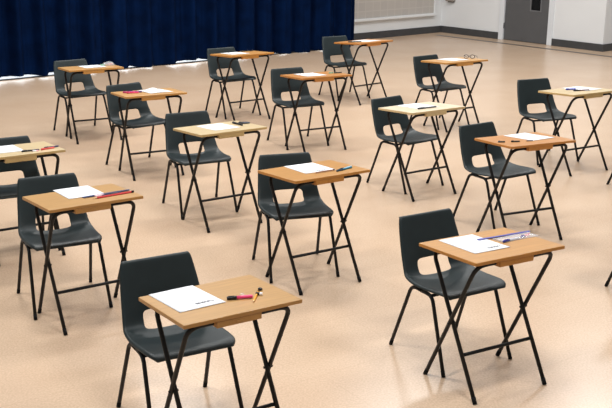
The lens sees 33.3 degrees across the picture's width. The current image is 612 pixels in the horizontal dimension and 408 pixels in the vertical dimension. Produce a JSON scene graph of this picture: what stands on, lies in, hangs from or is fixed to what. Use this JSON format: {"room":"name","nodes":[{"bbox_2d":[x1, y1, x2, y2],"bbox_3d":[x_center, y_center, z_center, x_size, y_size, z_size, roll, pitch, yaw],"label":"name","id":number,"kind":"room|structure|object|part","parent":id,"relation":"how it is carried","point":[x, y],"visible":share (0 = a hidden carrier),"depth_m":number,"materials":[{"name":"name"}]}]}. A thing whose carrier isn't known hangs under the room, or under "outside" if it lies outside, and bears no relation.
{"room":"exam hall","nodes":[
{"label":"exam hall","id":0,"kind":"room"},
{"bbox_2d":[0,0,354,76],"bbox_3d":[-2.437,-4.012,13.787,8.118,4.397,0.343,-11,20,-35],"label":"curtain","id":1,"kind":"object","parent":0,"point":[34,34],"visible":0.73,"depth_m":14.45,"materials":[{"name":"blue fabric"}]},
{"bbox_2d":[0,32,611,407],"bbox_3d":[0.508,-0.750,10.730,17.000,0.050,21.000,1,17,0],"label":"floor","id":2,"kind":"structure","parent":0,"point":[334,350],"depth_m":7.11,"materials":[{"name":"laminate"}]},
{"bbox_2d":[0,135,60,250],"bbox_3d":[-1.985,-0.057,6.993,0.466,0.709,0.522,-8,19,-27],"label":"chair","id":3,"kind":"object","parent":2,"relation":"on","point":[29,168],"visible":0.49,"depth_m":7.12,"materials":[{"name":"black plastic"}]},
{"bbox_2d":[0,141,65,255],"bbox_3d":[-1.920,-0.023,6.844,0.540,0.731,0.449,-10,19,-31],"label":"desk","id":4,"kind":"object","parent":2,"relation":"on","point":[10,157],"visible":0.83,"depth_m":6.70,"materials":[{"name":"brown wood"}]},
{"bbox_2d":[0,145,21,152],"bbox_3d":[-2.002,-0.360,6.764,0.210,0.025,0.296,-9,19,-29],"label":"paper","id":5,"kind":"object","parent":4,"relation":"on","point":[8,148],"visible":1,"depth_m":6.76,"materials":[{"name":"paper"}]},
{"bbox_3d":[-1.914,-0.015,6.836,0.491,0.697,0.368,-10,19,-31],"label":"leg frame","id":6,"kind":"part","parent":4,"relation":"part of","materials":[{"name":"metal"}]},
{"bbox_3d":[-1.911,0.000,6.836,0.459,0.670,0.401,-10,19,-31],"label":"leg frame","id":7,"kind":"part","parent":4,"relation":"part of","materials":[{"name":"metal"}]},
{"bbox_2d":[17,173,112,319],"bbox_3d":[-1.449,0.232,6.038,0.466,0.709,0.522,-8,18,-26],"label":"chair","id":8,"kind":"object","parent":2,"relation":"on","point":[81,231],"visible":0.88,"depth_m":6.07,"materials":[{"name":"black plastic"}]},
{"bbox_3d":[-1.681,0.375,6.075,0.025,0.386,0.238,-10,19,-31],"label":"leg","id":9,"kind":"part","parent":8,"relation":"part of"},
{"bbox_3d":[-1.575,0.436,5.873,0.024,0.386,0.238,-6,18,-21],"label":"leg","id":10,"kind":"part","parent":8,"relation":"part of","materials":[{"name":"metal"}]},
{"bbox_3d":[-1.308,0.325,6.255,0.025,0.386,0.238,-6,18,-20],"label":"leg","id":11,"kind":"part","parent":8,"relation":"part of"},
{"bbox_3d":[-1.203,0.387,6.053,0.024,0.386,0.238,-9,19,-30],"label":"leg","id":12,"kind":"part","parent":8,"relation":"part of","materials":[{"name":"metal"}]},
{"bbox_2d":[22,184,142,334],"bbox_3d":[-1.250,0.290,5.815,0.540,0.731,0.449,-10,20,-32],"label":"desk","id":13,"kind":"object","parent":2,"relation":"on","point":[52,202],"visible":0.86,"depth_m":5.67,"materials":[{"name":"brown wood"}]},
{"bbox_2d":[53,185,102,198],"bbox_3d":[-1.290,-0.068,5.818,0.210,0.026,0.296,-9,19,-30],"label":"paper","id":14,"kind":"object","parent":13,"relation":"on","point":[81,191],"visible":1,"depth_m":5.82,"materials":[{"name":"paper"}]},
{"bbox_3d":[-1.241,0.313,5.807,0.459,0.670,0.401,-10,20,-32],"label":"leg frame","id":15,"kind":"part","parent":13,"relation":"part of","materials":[{"name":"metal"}]},
{"bbox_3d":[-1.244,0.298,5.808,0.491,0.697,0.368,-10,20,-32],"label":"leg frame","id":16,"kind":"part","parent":13,"relation":"part of","materials":[{"name":"metal"}]},
{"bbox_2d":[82,189,128,197],"bbox_3d":[-1.119,-0.059,5.740,0.284,0.006,0.024,-11,20,-35],"label":"pencil","id":17,"kind":"object","parent":13,"relation":"on","point":[126,189],"visible":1,"depth_m":5.75,"materials":[{"name":"wood"}]},
{"bbox_2d":[92,190,133,198],"bbox_3d":[-1.070,-0.050,5.691,0.253,0.012,0.012,-12,21,-36],"label":"pencil","id":18,"kind":"object","parent":13,"relation":"on","point":[133,190],"visible":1,"depth_m":5.69,"materials":[{"name":"wood"}]},
{"bbox_2d":[53,59,111,138],"bbox_3d":[-2.291,-1.081,10.424,0.466,0.709,0.522,-10,20,-33],"label":"chair","id":19,"kind":"object","parent":2,"relation":"on","point":[86,79],"visible":0.89,"depth_m":10.46,"materials":[{"name":"black plastic"}]},
{"bbox_3d":[-2.521,-0.929,10.432,0.025,0.386,0.238,-13,21,-38],"label":"leg","id":20,"kind":"part","parent":19,"relation":"part of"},
{"bbox_3d":[-2.388,-0.872,10.246,0.024,0.386,0.238,-8,19,-28],"label":"leg","id":21,"kind":"part","parent":19,"relation":"part of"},
{"bbox_3d":[-2.175,-0.992,10.657,0.025,0.386,0.238,-8,19,-27],"label":"leg","id":22,"kind":"part","parent":19,"relation":"part of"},
{"bbox_3d":[-2.043,-0.935,10.470,0.024,0.386,0.238,-13,21,-37],"label":"leg","id":23,"kind":"part","parent":19,"relation":"part of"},
{"bbox_2d":[58,64,123,143],"bbox_3d":[-2.117,-1.009,10.153,0.540,0.731,0.449,-8,18,-25],"label":"desk","id":24,"kind":"object","parent":2,"relation":"on","point":[109,68],"visible":0.91,"depth_m":10.00,"materials":[{"name":"brown wood"}]},
{"bbox_2d":[79,65,105,67],"bbox_3d":[-2.110,-1.358,10.112,0.210,0.025,0.296,-8,19,-27],"label":"paper","id":25,"kind":"object","parent":24,"relation":"on","point":[86,66],"visible":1,"depth_m":10.10,"materials":[{"name":"paper"}]},
{"bbox_3d":[-2.112,-1.000,10.146,0.491,0.697,0.368,-8,18,-25],"label":"leg frame","id":26,"kind":"part","parent":24,"relation":"part of","materials":[{"name":"metal"}]},
{"bbox_2d":[105,82,175,173],"bbox_3d":[-1.489,-0.684,9.119,0.466,0.709,0.522,-13,21,-38],"label":"chair","id":27,"kind":"object","parent":2,"relation":"on","point":[147,118],"visible":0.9,"depth_m":9.15,"materials":[{"name":"black plastic"}]},
{"bbox_3d":[-1.714,-0.526,9.106,0.025,0.386,0.238,-15,23,-43],"label":"leg","id":28,"kind":"part","parent":27,"relation":"part of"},
{"bbox_3d":[-1.391,-0.599,9.361,0.025,0.386,0.238,-10,20,-32],"label":"leg","id":29,"kind":"part","parent":27,"relation":"part of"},
{"bbox_2d":[111,88,186,180],"bbox_3d":[-1.354,-0.625,8.889,0.540,0.731,0.449,-8,18,-25],"label":"desk","id":30,"kind":"object","parent":2,"relation":"on","point":[143,96],"visible":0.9,"depth_m":8.73,"materials":[{"name":"brown wood"}]},
{"bbox_3d":[-1.349,-0.617,8.881,0.491,0.697,0.368,-8,18,-25],"label":"leg frame","id":31,"kind":"part","parent":30,"relation":"part of","materials":[{"name":"metal"}]},
{"bbox_2d":[138,88,173,92],"bbox_3d":[-1.302,-0.983,8.845,0.210,0.043,0.296,-10,19,-31],"label":"paper","id":32,"kind":"object","parent":30,"relation":"on","point":[150,90],"visible":0.99,"depth_m":8.78,"materials":[{"name":"paper"}]},
{"bbox_2d":[0,50,316,80],"bbox_3d":[-2.653,-1.889,14.341,8.117,0.014,0.045,-11,20,-35],"label":"trim","id":33,"kind":"structure","parent":2,"relation":"on","point":[310,50],"depth_m":14.46,"materials":[{"name":"white"}]},
{"bbox_2d":[116,251,243,407],"bbox_3d":[-0.586,0.646,4.675,0.466,0.709,0.522,-8,19,-28],"label":"chair","id":34,"kind":"object","parent":2,"relation":"on","point":[141,277],"visible":0.8,"depth_m":4.70,"materials":[{"name":"grey plastic"}]},
{"bbox_3d":[-0.818,0.792,4.702,0.025,0.386,0.238,-11,20,-33],"label":"leg","id":35,"kind":"part","parent":34,"relation":"part of","materials":[{"name":"metal"}]},
{"bbox_3d":[-0.703,0.852,4.505,0.024,0.386,0.238,-7,18,-23],"label":"leg","id":36,"kind":"part","parent":34,"relation":"part of","materials":[{"name":"metal"}]},
{"bbox_3d":[-0.453,0.738,4.898,0.025,0.386,0.238,-7,18,-23],"label":"leg","id":37,"kind":"part","parent":34,"relation":"part of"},
{"bbox_3d":[-0.339,0.797,4.700,0.024,0.386,0.238,-10,20,-33],"label":"leg","id":38,"kind":"part","parent":34,"relation":"part of","materials":[{"name":"metal"}]},
{"bbox_2d":[162,110,237,218],"bbox_3d":[-0.832,-0.315,7.899,0.466,0.709,0.522,-7,18,-24],"label":"chair","id":39,"kind":"object","parent":2,"relation":"on","point":[211,154],"visible":0.88,"depth_m":7.95,"materials":[{"name":"black plastic"}]},
{"bbox_3d":[-1.065,-0.173,7.941,0.025,0.386,0.238,-9,19,-30],"label":"leg","id":40,"kind":"part","parent":39,"relation":"part of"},
{"bbox_3d":[-0.963,-0.112,7.737,0.024,0.386,0.238,-5,18,-20],"label":"leg","id":41,"kind":"part","parent":39,"relation":"part of","materials":[{"name":"metal"}]},
{"bbox_3d":[-0.687,-0.221,8.113,0.025,0.386,0.238,-5,18,-19],"label":"leg","id":42,"kind":"part","parent":39,"relation":"part of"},
{"bbox_3d":[-0.587,-0.159,7.908,0.024,0.386,0.238,-9,19,-29],"label":"leg","id":43,"kind":"part","parent":39,"relation":"part of","materials":[{"name":"metal"}]},
{"bbox_2d":[173,121,266,232],"bbox_3d":[-0.630,-0.224,7.564,0.540,0.731,0.449,-10,20,-32],"label":"desk","id":44,"kind":"object","parent":2,"relation":"on","point":[249,128],"visible":0.91,"depth_m":7.44,"materials":[{"name":"brown wood"}]},
{"bbox_2d":[196,123,238,130],"bbox_3d":[-0.644,-0.565,7.489,0.210,0.025,0.296,-11,20,-33],"label":"paper","id":45,"kind":"object","parent":44,"relation":"on","point":[219,126],"visible":1,"depth_m":7.48,"materials":[{"name":"paper"}]},
{"bbox_3d":[-0.624,-0.215,7.556,0.491,0.697,0.368,-10,20,-32],"label":"leg frame","id":46,"kind":"part","parent":44,"relation":"part of","materials":[{"name":"metal"}]},
{"bbox_3d":[-0.621,-0.201,7.556,0.459,0.670,0.401,-10,20,-32],"label":"leg frame","id":47,"kind":"part","parent":44,"relation":"part of","materials":[{"name":"metal"}]},
{"bbox_2d":[139,275,301,407],"bbox_3d":[-0.364,0.727,4.375,0.540,0.731,0.449,-10,19,-31],"label":"desk","id":48,"kind":"object","parent":2,"relation":"on","point":[236,311],"visible":0.94,"depth_m":4.24,"materials":[{"name":"brown wood"}]},
{"bbox_2d":[149,285,224,312],"bbox_3d":[-0.499,0.394,4.282,0.210,0.025,0.296,-10,20,-32],"label":"paper","id":49,"kind":"object","parent":48,"relation":"on","point":[187,298],"visible":1,"depth_m":4.28,"materials":[{"name":"paper"}]},
{"bbox_3d":[-0.355,0.750,4.367,0.459,0.670,0.401,-10,19,-31],"label":"leg frame","id":50,"kind":"part","parent":48,"relation":"part of","materials":[{"name":"metal"}]},
{"bbox_3d":[-0.358,0.735,4.368,0.491,0.697,0.368,-10,19,-31],"label":"leg frame","id":51,"kind":"part","parent":48,"relation":"part of","materials":[{"name":"metal"}]},
{"bbox_2d":[227,295,252,299],"bbox_3d":[-0.275,0.387,4.254,0.108,0.018,0.015,-2,17,-9],"label":"highlighter","id":52,"kind":"object","parent":48,"relation":"on","point":[234,296],"visible":1,"depth_m":4.25,"materials":[{"name":"plastic"}]},
{"bbox_2d":[205,47,260,118],"bbox_3d":[-0.825,-1.353,11.391,0.466,0.709,0.522,-10,20,-32],"label":"chair","id":53,"kind":"object","parent":2,"relation":"on","point":[224,62],"visible":0.91,"depth_m":11.43,"materials":[{"name":"black plastic"}]},
{"bbox_3d":[-1.055,-1.202,11.401,0.025,0.386,0.238,-12,21,-37],"label":"leg","id":54,"kind":"part","parent":53,"relation":"part of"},
{"bbox_3d":[-0.925,-1.145,11.213,0.024,0.386,0.238,-8,19,-27],"label":"leg","id":55,"kind":"part","parent":53,"relation":"part of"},
{"bbox_3d":[-0.707,-1.264,11.623,0.025,0.386,0.238,-8,19,-27],"label":"leg","id":56,"kind":"part","parent":53,"relation":"part of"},
{"bbox_3d":[-0.577,-1.207,11.434,0.024,0.386,0.238,-12,21,-37],"label":"leg","id":57,"kind":"part","parent":53,"relation":"part of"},
{"bbox_2d":[210,51,273,120],"bbox_3d":[-0.694,-1.292,11.156,0.540,0.731,0.449,-11,20,-33],"label":"desk","id":58,"kind":"object","parent":2,"relation":"on","point":[251,54],"visible":0.96,"depth_m":11.04,"materials":[{"name":"brown wood"}]},
{"bbox_2d":[221,52,247,54],"bbox_3d":[-0.769,-1.628,11.065,0.210,0.025,0.296,-10,19,-31],"label":"paper","id":59,"kind":"object","parent":58,"relation":"on","point":[231,53],"visible":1,"depth_m":11.06,"materials":[{"name":"paper"}]},
{"bbox_2d":[252,152,339,282],"bbox_3d":[-0.074,0.075,6.612,0.466,0.709,0.522,-4,17,-16],"label":"chair","id":60,"kind":"object","parent":2,"relation":"on","point":[312,206],"visible":0.84,"depth_m":6.68,"materials":[{"name":"black plastic"}]},
{"bbox_3d":[-0.304,0.207,6.687,0.025,0.386,0.238,-6,18,-21],"label":"leg","id":61,"kind":"part","parent":60,"relation":"part of","materials":[{"name":"metal"}]},
{"bbox_3d":[-0.236,0.272,6.471,0.024,0.386,0.238,-3,17,-11],"label":"leg","id":62,"kind":"part","parent":60,"relation":"part of","materials":[{"name":"metal"}]},
{"bbox_3d":[0.096,0.177,6.802,0.025,0.386,0.238,-3,17,-11],"label":"leg","id":63,"kind":"part","parent":60,"relation":"part of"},
{"bbox_3d":[0.163,0.242,6.586,0.024,0.386,0.238,-6,18,-21],"label":"leg","id":64,"kind":"part","parent":60,"relation":"part of","materials":[{"name":"metal"}]},
{"bbox_2d":[267,67,328,149],"bbox_3d":[-0.086,-0.945,10.044,0.466,0.709,0.522,-7,18,-25],"label":"chair","id":65,"kind":"object","parent":2,"relation":"on","point":[279,84],"visible":0.89,"depth_m":10.10,"materials":[{"name":"black plastic"}]},
{"bbox_3d":[-0.318,-0.802,10.082,0.025,0.386,0.238,-9,19,-30],"label":"leg","id":66,"kind":"part","parent":65,"relation":"part of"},
{"bbox_3d":[-0.214,-0.741,9.880,0.024,0.386,0.238,-6,18,-20],"label":"leg","id":67,"kind":"part","parent":65,"relation":"part of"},
{"bbox_3d":[0.057,-0.852,10.260,0.025,0.386,0.238,-6,18,-20],"label":"leg","id":68,"kind":"part","parent":65,"relation":"part of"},
{"bbox_3d":[0.160,-0.790,10.057,0.024,0.386,0.238,-9,19,-30],"label":"leg","id":69,"kind":"part","parent":65,"relation":"part of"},
{"bbox_2d":[258,160,369,294],"bbox_3d":[0.043,0.124,6.417,0.540,0.731,0.449,-10,19,-31],"label":"desk","id":70,"kind":"object","parent":2,"relation":"on","point":[282,173],"visible":0.93,"depth_m":6.29,"materials":[{"name":"brown wood"}]},
{"bbox_2d":[283,163,335,173],"bbox_3d":[0.021,-0.224,6.375,0.210,0.026,0.296,-8,19,-27],"label":"paper","id":71,"kind":"object","parent":70,"relation":"on","point":[306,168],"visible":1,"depth_m":6.37,"materials":[{"name":"paper"}]},
{"bbox_3d":[0.049,0.132,6.410,0.491,0.697,0.368,-10,19,-31],"label":"leg frame","id":72,"kind":"part","parent":70,"relation":"part of","materials":[{"name":"metal"}]},
{"bbox_3d":[0.052,0.147,6.409,0.459,0.670,0.401,-10,19,-31],"label":"leg frame","id":73,"kind":"part","parent":70,"relation":"part of","materials":[{"name":"metal"}]},
{"bbox_2d":[280,71,351,151],"bbox_3d":[0.092,-0.897,9.854,0.540,0.731,0.449,-8,19,-26],"label":"desk","id":74,"kind":"object","parent":2,"relation":"on","point":[328,77],"visible":0.91,"depth_m":9.74,"materials":[{"name":"brown wood"}]},
{"bbox_2d":[295,73,324,75],"bbox_3d":[0.041,-1.233,9.761,0.210,0.025,0.296,-8,19,-26],"label":"paper","id":75,"kind":"object","parent":74,"relation":"on","point":[301,74],"visible":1,"depth_m":9.76,"materials":[{"name":"paper"}]},
{"bbox_3d":[0.097,-0.889,9.845,0.491,0.697,0.368,-8,19,-26],"label":"leg frame","id":76,"kind":"part","parent":74,"relation":"part of","materials":[{"name":"metal"}]},
{"bbox_2d":[318,35,369,100],"bbox_3d":[0.462,-1.657,12.457,0.466,0.709,0.522,-9,19,-28],"label":"chair","id":77,"kind":"object","parent":2,"relation":"on","point":[329,48],"visible":0.94,"depth_m":12.52,"materials":[{"name":"black plastic"}]},
{"bbox_3d":[0.230,-1.511,12.483,0.025,0.386,0.238,-11,20,-33],"label":"leg","id":78,"kind":"part","parent":77,"relation":"part of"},
{"bbox_3d":[0.347,-1.451,12.287,0.024,0.386,0.238,-7,18,-23],"label":"leg","id":79,"kind":"part","parent":77,"relation":"part of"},
{"bbox_3d":[0.595,-1.566,12.681,0.025,0.386,0.238,-7,18,-23],"label":"leg","id":80,"kind":"part","parent":77,"relation":"part of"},
{"bbox_3d":[0.710,-1.506,12.484,0.024,0.386,0.238,-11,20,-33],"label":"leg","id":81,"kind":"part","parent":77,"relation":"part of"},
{"bbox_2d":[334,39,392,104],"bbox_3d":[0.677,-1.589,12.200,0.540,0.731,0.449,-12,21,-37],"label":"desk","id":82,"kind":"object","parent":2,"relation":"on","point":[372,43],"visible":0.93,"depth_m":12.07,"materials":[{"name":"brown wood"}]},
{"bbox_2d":[356,40,380,41],"bbox_3d":[0.711,-1.932,12.125,0.210,0.027,0.296,-15,23,-42],"label":"paper","id":83,"kind":"object","parent":82,"relation":"on","point":[356,40],"visible":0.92,"depth_m":12.11,"materials":[{"name":"paper"}]},
{"bbox_2d":[366,95,443,193],"bbox_3d":[0.832,-0.512,8.617,0.466,0.709,0.522,-13,21,-37],"label":"chair","id":84,"kind":"object","parent":2,"relation":"on","point":[380,119],"visible":0.9,"depth_m":8.64,"materials":[{"name":"black plastic"}]},
{"bbox_3d":[0.606,-0.354,8.606,0.025,0.386,0.238,-15,23,-43],"label":"leg","id":85,"kind":"part","parent":84,"relation":"part of","materials":[{"name":"metal"}]},
{"bbox_3d":[0.756,-0.301,8.431,0.024,0.386,0.238,-10,20,-33],"label":"leg","id":86,"kind":"part","parent":84,"relation":"part of","materials":[{"name":"metal"}]},
{"bbox_3d":[0.930,-0.426,8.860,0.025,0.386,0.238,-10,20,-32],"label":"leg","id":87,"kind":"part","parent":84,"relation":"part of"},
{"bbox_3d":[1.079,-0.373,8.685,0.024,0.386,0.238,-15,23,-42],"label":"leg","id":88,"kind":"part","parent":84,"relation":"part of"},
{"bbox_2d":[378,102,464,201],"bbox_3d":[0.930,-0.449,8.376,0.540,0.731,0.449,-10,20,-32],"label":"desk","id":89,"kind":"object","parent":2,"relation":"on","point":[443,109],"visible":0.93,"depth_m":8.26,"materials":[{"name":"beige wood"}]},
{"bbox_2d":[396,103,438,108],"bbox_3d":[0.909,-0.797,8.332,0.210,0.025,0.296,-10,20,-32],"label":"paper","id":90,"kind":"object","parent":89,"relation":"on","point":[414,105],"visible":0.95,"depth_m":8.35,"materials":[{"name":"paper"}]},
{"bbox_3d":[0.936,-0.441,8.368,0.491,0.697,0.368,-10,20,-32],"label":"leg frame","id":91,"kind":"part","parent":89,"relation":"part of","materials":[{"name":"metal"}]},
{"bbox_3d":[0.939,-0.426,8.367,0.459,0.670,0.401,-10,20,-32],"label":"leg frame","id":92,"kind":"part","parent":89,"relation":"part of","materials":[{"name":"metal"}]},
{"bbox_2d":[417,106,435,108],"bbox_3d":[0.965,-0.769,8.172,0.180,0.015,0.013,-9,19,-29],"label":"pen","id":93,"kind":"object","parent":89,"relation":"on","point":[430,106],"visible":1,"depth_m":8.16,"materials":[{"name":"plastic"}]},
{"bbox_2d":[409,54,469,129],"bbox_3d":[1.428,-1.209,10.984,0.466,0.709,0.522,-11,20,-34],"label":"chair","id":94,"kind":"object","parent":2,"relation":"on","point":[421,71],"visible":0.86,"depth_m":11.01,"materials":[{"name":"black plastic"}]},
{"bbox_3d":[1.199,-1.055,10.985,0.025,0.386,0.238,-14,22,-39],"label":"leg","id":95,"kind":"part","parent":94,"relation":"part of","materials":[{"name":"metal"}]},
{"bbox_3d":[1.338,-1.000,10.802,0.024,0.386,0.238,-9,19,-30],"label":"leg","id":96,"kind":"part","parent":94,"relation":"part of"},
{"bbox_3d":[1.676,-1.066,11.037,0.024,0.386,0.238,-13,22,-39],"label":"leg","id":97,"kind":"part","parent":94,"relation":"part of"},
{"bbox_2d":[389,208,511,376],"bbox_3d":[0.761,0.446,5.394,0.466,0.709,0.522,-9,19,-29],"label":"chair","id":98,"kind":"object","parent":2,"relation":"on","point":[414,229],"visible":0.88,"depth_m":5.42,"materials":[{"name":"black plastic"}]},
{"bbox_3d":[0.530,0.593,5.416,0.025,0.386,0.238,-11,20,-34],"label":"leg","id":99,"kind":"part","parent":98,"relation":"part of","materials":[{"name":"metal"}]},
{"bbox_3d":[0.650,0.652,5.222,0.024,0.386,0.238,-7,18,-24],"label":"leg","id":100,"kind":"part","parent":98,"relation":"part of","materials":[{"name":"metal"}]},
{"bbox_3d":[0.890,0.536,5.620,0.025,0.386,0.238,-7,18,-24],"label":"leg","id":101,"kind":"part","parent":98,"relation":"part of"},
{"bbox_3d":[1.009,0.596,5.425,0.024,0.386,0.238,-11,20,-34],"label":"leg","id":102,"kind":"part","parent":98,"relation":"part of","materials":[{"name":"metal"}]},
{"bbox_2d":[421,57,487,131],"bbox_3d":[1.552,-1.175,10.838,0.540,0.731,0.449,-9,19,-29],"label":"desk","id":103,"kind":"object","parent":2,"relation":"on","point":[461,63],"visible":0.92,"depth_m":10.72,"materials":[{"name":"brown wood"}]},
{"bbox_2d":[437,58,469,60],"bbox_3d":[1.547,-1.523,10.791,0.210,0.025,0.296,-9,19,-30],"label":"paper","id":104,"kind":"object","parent":103,"relation":"on","point":[449,59],"visible":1,"depth_m":10.78,"materials":[{"name":"paper"}]},
{"bbox_3d":[1.560,-1.152,10.829,0.459,0.670,0.401,-9,19,-29],"label":"leg frame","id":105,"kind":"part","parent":103,"relation":"part of","materials":[{"name":"metal"}]},
{"bbox_2d":[419,227,564,404],"bbox_3d":[0.897,0.529,5.083,0.540,0.731,0.449,-9,19,-28],"label":"desk","id":106,"kind":"object","parent":2,"relation":"on","point":[521,250],"visible":0.9,"depth_m":4.97,"materials":[{"name":"brown wood"}]},
{"bbox_2d":[438,234,508,253],"bbox_3d":[0.818,0.193,4.994,0.210,0.026,0.296,-8,19,-27],"label":"paper","id":107,"kind":"object","parent":106,"relation":"on","point":[470,243],"visible":1,"depth_m":4.99,"materials":[{"name":"paper"}]},
{"bbox_3d":[0.903,0.538,5.075,0.491,0.697,0.368,-9,19,-28],"label":"leg frame","id":108,"kind":"part","parent":106,"relation":"part of","materials":[{"name":"metal"}]},
{"bbox_3d":[0.905,0.553,5.074,0.459,0.670,0.401,-9,19,-28],"label":"leg frame","id":109,"kind":"part","parent":106,"relation":"part of","materials":[{"name":"metal"}]},
{"bbox_2d":[477,231,530,239],"bbox_3d":[0.990,0.157,5.121,0.316,0.005,0.016,-7,18,-25],"label":"ruler","id":110,"kind":"object","parent":106,"relation":"on","point":[523,231],"visible":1,"depth_m":5.11,"materials":[{"name":"plastic"}]},
{"label":"pouch","id":111,"kind":"object","parent":106,"relation":"on","visible":0},
{"bbox_2d":[502,237,519,242],"bbox_3d":[1.008,0.173,5.035,0.119,0.014,0.011,-12,20,-36],"label":"pen","id":112,"kind":"object","parent":111,"relation":"in","point":[505,240],"visible":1,"depth_m":5.02,"materials":[{"name":"plastic"}]},
{"bbox_2d":[453,121,539,228],"bbox_3d":[1.412,-0.205,7.606,0.466,0.709,0.522,-10,20,-32],"label":"chair","id":113,"kind":"object","parent":2,"relation":"on","point":[469,147],"visible":0.96,"depth_m":7.63,"materials":[{"name":"black plastic"}]},
{"bbox_3d":[1.183,-0.054,7.615,0.025,0.386,0.238,-13,21,-38],"label":"leg","id":114,"kind":"part","parent":113,"relation":"part of","materials":[{"name":"metal"}]},
{"bbox_3d":[1.314,0.003,7.428,0.024,0.386,0.238,-8,19,-28],"label":"leg","id":115,"kind":"part","parent":113,"relation":"part of","materials":[{"name":"metal"}]},
{"bbox_3d":[1.529,-0.117,7.839,0.025,0.386,0.238,-8,19,-27],"label":"leg","id":116,"kind":"part","parent":113,"relation":"part of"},
{"bbox_3d":[1.660,-0.060,7.651,0.024,0.386,0.238,-12,21,-37],"label":"leg","id":117,"kind":"part","parent":113,"relation":"part of","materials":[{"name":"metal"}]},
{"bbox_2d":[437,35,611,56],"bbox_3d":[3.829,-2.580,16.908,0.095,0.001,4.292,-15,23,-42],"label":"trim","id":118,"kind":"structure","parent":2,"relation":"on","point":[437,35],"depth_m":17.03,"materials":[{"name":"grey"}]},
{"bbox_2d":[474,132,575,239],"bbox_3d":[1.533,-0.122,7.297,0.540,0.731,0.449,-7,18,-23],"label":"desk","id":119,"kind":"object","parent":2,"relation":"on","point":[543,144],"visible":0.88,"depth_m":7.20,"materials":[{"name":"brown wood"}]},
{"bbox_3d":[1.540,-0.099,7.288,0.459,0.670,0.401,-7,18,-23],"label":"leg frame","id":120,"kind":"part","parent":119,"relation":"part of","materials":[{"name":"metal"}]},
{"bbox_2d":[504,133,554,140],"bbox_3d":[1.585,-0.479,7.288,0.210,0.026,0.296,-10,19,-31],"label":"paper","id":121,"kind":"object","parent":119,"relation":"on","point":[527,136],"visible":1,"depth_m":7.29,"materials":[{"name":"paper"}]},
{"bbox_2d":[509,78,578,165],"bbox_3d":[2.232,-0.777,9.557,0.466,0.709,0.522,-6,18,-21],"label":"chair","id":122,"kind":"object","parent":2,"relation":"on","point":[527,89],"visible":0.93,"depth_m":9.62,"materials":[{"name":"black plastic"}]},
{"bbox_3d":[2.000,-0.639,9.610,0.025,0.386,0.238,-8,19,-27],"label":"leg","id":123,"kind":"part","parent":122,"relation":"part of","materials":[{"name":"metal"}]},
{"bbox_3d":[2.089,-0.576,9.402,0.024,0.386,0.238,-4,17,-17],"label":"leg","id":124,"kind":"part","parent":122,"relation":"part of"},
{"bbox_3d":[2.475,-0.617,9.553,0.024,0.386,0.238,-8,19,-26],"label":"leg","id":125,"kind":"part","parent":122,"relation":"part of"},
{"bbox_2d":[538,86,611,175],"bbox_3d":[2.411,-0.672,9.178,0.540,0.731,0.449,-9,19,-29],"label":"desk","id":126,"kind":"object","parent":2,"relation":"on","point":[601,92],"visible":0.94,"depth_m":9.07,"materials":[{"name":"beige wood"}]},
{"bbox_2d":[563,86,599,90],"bbox_3d":[2.474,-1.036,9.192,0.210,0.025,0.296,-10,19,-31],"label":"paper","id":127,"kind":"object","parent":126,"relation":"on","point":[576,87],"visible":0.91,"depth_m":9.19,"materials":[{"name":"paper"}]},
{"bbox_2d":[604,271,611,286],"bbox_3d":[2.188,0.197,6.280,0.466,0.709,0.522,-10,20,-31],"label":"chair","id":128,"kind":"object","parent":2,"relation":"on","point":[610,275],"visible":1,"depth_m":6.40,"materials":[{"name":"black metal"}]},
{"bbox_3d":[1.958,0.347,6.292,0.025,0.386,0.238,-12,21,-37],"label":"leg","id":129,"kind":"part","parent":128,"relation":"part of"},
{"bbox_2d":[354,0,441,32],"bbox_3d":[-0.647,-4.717,15.874,8.150,4.600,0.151,-12,21,-36],"label":"wall","id":130,"kind":"structure","parent":0,"point":[426,21],"depth_m":18.14,"materials":[{"name":"grey paint"}]},
{"bbox_2d":[354,0,435,21],"bbox_3d":[1.284,-4.255,17.443,2.695,2.222,0.074,-12,21,-36],"label":"wall panel","id":131,"kind":"object","parent":130,"relation":"attached to","point":[365,10],"visible":0.67,"depth_m":17.89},
{"bbox_3d":[1.273,-3.211,17.753,2.695,0.044,0.073,-12,21,-36],"label":"rail","id":132,"kind":"part","parent":131,"relation":"part of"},
{"bbox_2d":[354,26,440,39],"bbox_3d":[1.444,-2.990,18.000,2.582,0.118,0.018,-12,21,-36],"label":"baseboard","id":133,"kind":"structure","parent":130,"relation":"attached to","point":[433,29],"depth_m":18.11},
{"bbox_2d":[441,0,607,43],"bbox_3d":[3.647,-5.041,17.111,0.151,4.600,3.462,-15,23,-42],"label":"wall","id":134,"kind":"structure","parent":0,"point":[574,20],"depth_m":16.97,"materials":[{"name":"grey paint"}]},
{"bbox_2d":[441,26,603,51],"bbox_3d":[3.624,-2.859,17.635,0.019,0.118,3.330,-15,23,-42],"label":"baseboard","id":135,"kind":"structure","parent":134,"relation":"attached to","point":[446,29],"depth_m":17.89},
{"bbox_2d":[498,0,554,45],"bbox_3d":[3.791,-3.814,17.278,0.230,2.155,1.080,-15,23,-42],"label":"door","id":136,"kind":"structure","parent":134,"relation":"in","point":[532,21],"depth_m":17.44,"materials":[{"name":"grey paint"}]},
{"bbox_3d":[3.894,-3.843,17.125,0.008,1.220,0.189,-15,23,-42],"label":"vision panel","id":137,"kind":"part","parent":136,"relation":"part of","materials":[{"name":"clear glass"}]},
{"bbox_2d":[604,0,611,43],"bbox_3d":[6.337,-5.017,17.122,3.980,4.600,0.150,-12,21,-36],"label":"wall","id":138,"kind":"structure","parent":0,"point":[608,25],"depth_m":16.47,"materials":[{"name":"grey paint"}]},
{"bbox_2d":[603,43,611,51],"bbox_3d":[6.354,-2.847,17.687,4.012,0.118,0.018,-12,21,-36],"label":"baseboard","id":139,"kind":"structure","parent":138,"relation":"attached to","point":[607,47],"depth_m":16.56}
]}

